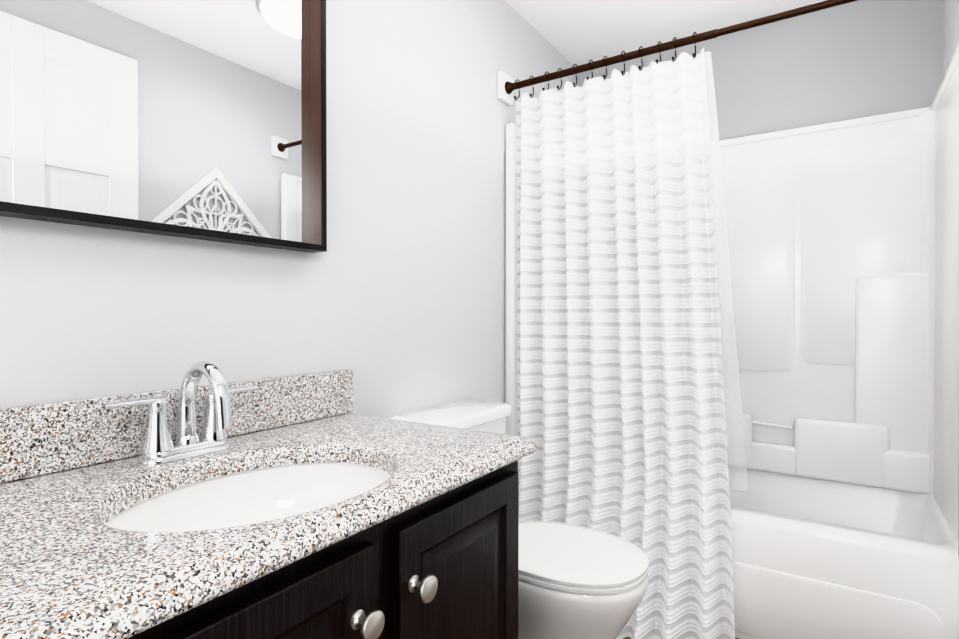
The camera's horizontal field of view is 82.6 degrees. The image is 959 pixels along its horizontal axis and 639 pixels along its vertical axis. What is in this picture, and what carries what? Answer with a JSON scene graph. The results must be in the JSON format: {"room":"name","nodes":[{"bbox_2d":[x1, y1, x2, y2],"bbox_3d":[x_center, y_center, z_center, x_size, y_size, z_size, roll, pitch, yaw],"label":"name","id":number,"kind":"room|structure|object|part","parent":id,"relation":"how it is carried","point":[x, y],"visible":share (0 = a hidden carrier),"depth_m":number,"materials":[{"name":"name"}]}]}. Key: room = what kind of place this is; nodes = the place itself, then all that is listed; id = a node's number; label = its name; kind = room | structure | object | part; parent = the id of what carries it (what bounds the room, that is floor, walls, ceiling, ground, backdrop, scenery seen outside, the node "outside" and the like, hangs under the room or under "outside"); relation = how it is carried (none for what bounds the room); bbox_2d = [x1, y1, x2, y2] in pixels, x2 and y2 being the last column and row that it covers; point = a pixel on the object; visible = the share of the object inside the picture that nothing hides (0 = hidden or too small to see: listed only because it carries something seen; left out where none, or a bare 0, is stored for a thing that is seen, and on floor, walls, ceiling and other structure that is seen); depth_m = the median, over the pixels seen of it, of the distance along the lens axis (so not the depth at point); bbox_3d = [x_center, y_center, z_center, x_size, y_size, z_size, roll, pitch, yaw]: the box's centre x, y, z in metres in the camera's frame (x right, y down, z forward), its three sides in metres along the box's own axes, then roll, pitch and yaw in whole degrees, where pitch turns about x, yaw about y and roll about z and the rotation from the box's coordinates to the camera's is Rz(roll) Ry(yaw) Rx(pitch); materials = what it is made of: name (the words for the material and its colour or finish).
{"room":"bathroom","nodes":[
{"label":"bathroom","id":0,"kind":"room"},
{"bbox_2d":[0,0,576,483],"bbox_3d":[-0.481,-0.121,1.504,0.100,2.440,3.730,0,1,33],"label":"wall","id":1,"kind":"structure","parent":0,"point":[394,296],"depth_m":1.61,"materials":[{"name":"white paint"}]},
{"bbox_2d":[0,0,326,252],"bbox_3d":[-0.679,-0.596,1.047,0.056,0.843,0.936,0,1,33],"label":"mirror","id":2,"kind":"object","parent":1,"relation":"attached to","point":[200,119],"visible":1,"depth_m":1.13,"materials":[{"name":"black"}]},
{"bbox_2d":[0,369,352,480],"bbox_3d":[-0.717,0.209,1.028,0.020,0.122,1.276,0,1,33],"label":"backsplash","id":3,"kind":"structure","parent":1,"relation":"attached to","point":[46,437],"depth_m":1.02,"materials":[{"name":"stone"}]},
{"bbox_2d":[497,0,857,638],"bbox_3d":[0.719,0.025,1.860,1.520,2.090,0.479,0,1,33],"label":"shower curtain","id":4,"kind":"object","parent":1,"relation":"attached to","point":[621,416],"visible":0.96,"depth_m":1.98,"materials":[{"name":"white fabric"}]},
{"bbox_2d":[505,0,825,66],"bbox_3d":[0.199,-1.387,1.050,1.724,0.100,3.730,0,1,33],"label":"ceiling","id":5,"kind":"structure","parent":0,"point":[578,32],"depth_m":2.45,"materials":[{"name":"white paint"}]},
{"bbox_2d":[577,0,943,141],"bbox_3d":[1.190,-0.131,2.581,1.524,2.440,0.100,0,1,33],"label":"wall","id":6,"kind":"structure","parent":0,"point":[856,59],"depth_m":2.33,"materials":[{"name":"grey paint"}]},
{"bbox_2d":[944,0,958,75],"bbox_3d":[0.879,-0.114,0.617,0.100,2.440,3.730,0,1,33],"label":"wall","id":7,"kind":"structure","parent":0,"point":[951,26],"depth_m":1.99,"materials":[{"name":"white paint"}]},
{"bbox_3d":[0.199,1.152,1.072,1.724,0.100,3.730,0,1,33],"label":"floor","id":8,"kind":"structure","parent":0,"visible":0},
{"bbox_2d":[104,446,536,638],"bbox_3d":[-0.464,0.707,0.871,0.620,0.796,1.256,0,1,33],"label":"bathroom vanity","id":9,"kind":"object","parent":8,"relation":"on","point":[444,564],"depth_m":0.89,"materials":[{"name":"brown wood"}]},
{"bbox_2d":[0,413,535,638],"bbox_3d":[-0.470,0.289,0.875,0.601,0.038,1.288,0,1,33],"label":"countertop","id":10,"kind":"structure","parent":9,"relation":"on","point":[64,574],"depth_m":0.71,"materials":[{"name":"stone"}]},
{"bbox_2d":[96,361,259,464],"bbox_3d":[-0.535,0.174,1.052,0.167,0.190,0.299,0,1,33],"label":"faucet","id":11,"kind":"object","parent":10,"relation":"on","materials":[{"name":"silver metal"}]},
{"bbox_2d":[64,445,427,560],"bbox_3d":[-0.364,0.375,0.937,0.464,0.158,0.566,0,1,33],"label":"sink","id":12,"kind":"object","parent":10,"relation":"in","point":[184,516],"depth_m":1.07,"materials":[{"name":"white ceramic"}]},
{"bbox_3d":[-0.277,0.658,0.678,0.021,0.625,0.397,0,1,33],"label":"door","id":13,"kind":"part","parent":9,"relation":"part of","materials":[{"name":"brown wood"}]},
{"bbox_3d":[-0.029,0.655,1.058,0.021,0.625,0.397,0,1,33],"label":"door","id":14,"kind":"part","parent":9,"relation":"part of","materials":[{"name":"brown wood"}]},
{"bbox_2d":[390,400,648,638],"bbox_3d":[0.138,0.700,1.686,0.749,0.794,0.462,0,1,33],"label":"toilet","id":15,"kind":"object","parent":8,"relation":"on","point":[577,582],"visible":0.52,"depth_m":1.50,"materials":[{"name":"white ceramic"}]},
{"bbox_3d":[-0.084,0.323,1.828,0.218,0.042,0.462,0,1,33],"label":"lid","id":16,"kind":"part","parent":15,"relation":"part of","materials":[{"name":"white ceramic"}]},
{"bbox_3d":[-0.086,0.534,1.831,0.188,0.380,0.436,0,1,33],"label":"tank","id":17,"kind":"part","parent":15,"relation":"part of","materials":[{"name":"white ceramic"}]},
{"bbox_3d":[0.238,0.690,1.621,0.509,0.036,0.376,0,1,33],"label":"seat","id":18,"kind":"part","parent":15,"relation":"part of","materials":[{"name":"white plastic"}]},
{"bbox_2d":[505,46,958,638],"bbox_3d":[0.950,0.134,2.215,1.516,1.917,0.771,0,1,33],"label":"shower","id":19,"kind":"object","parent":8,"relation":"on","point":[843,258],"visible":0.71,"depth_m":2.19,"materials":[{"name":"white plastic"}]}
]}

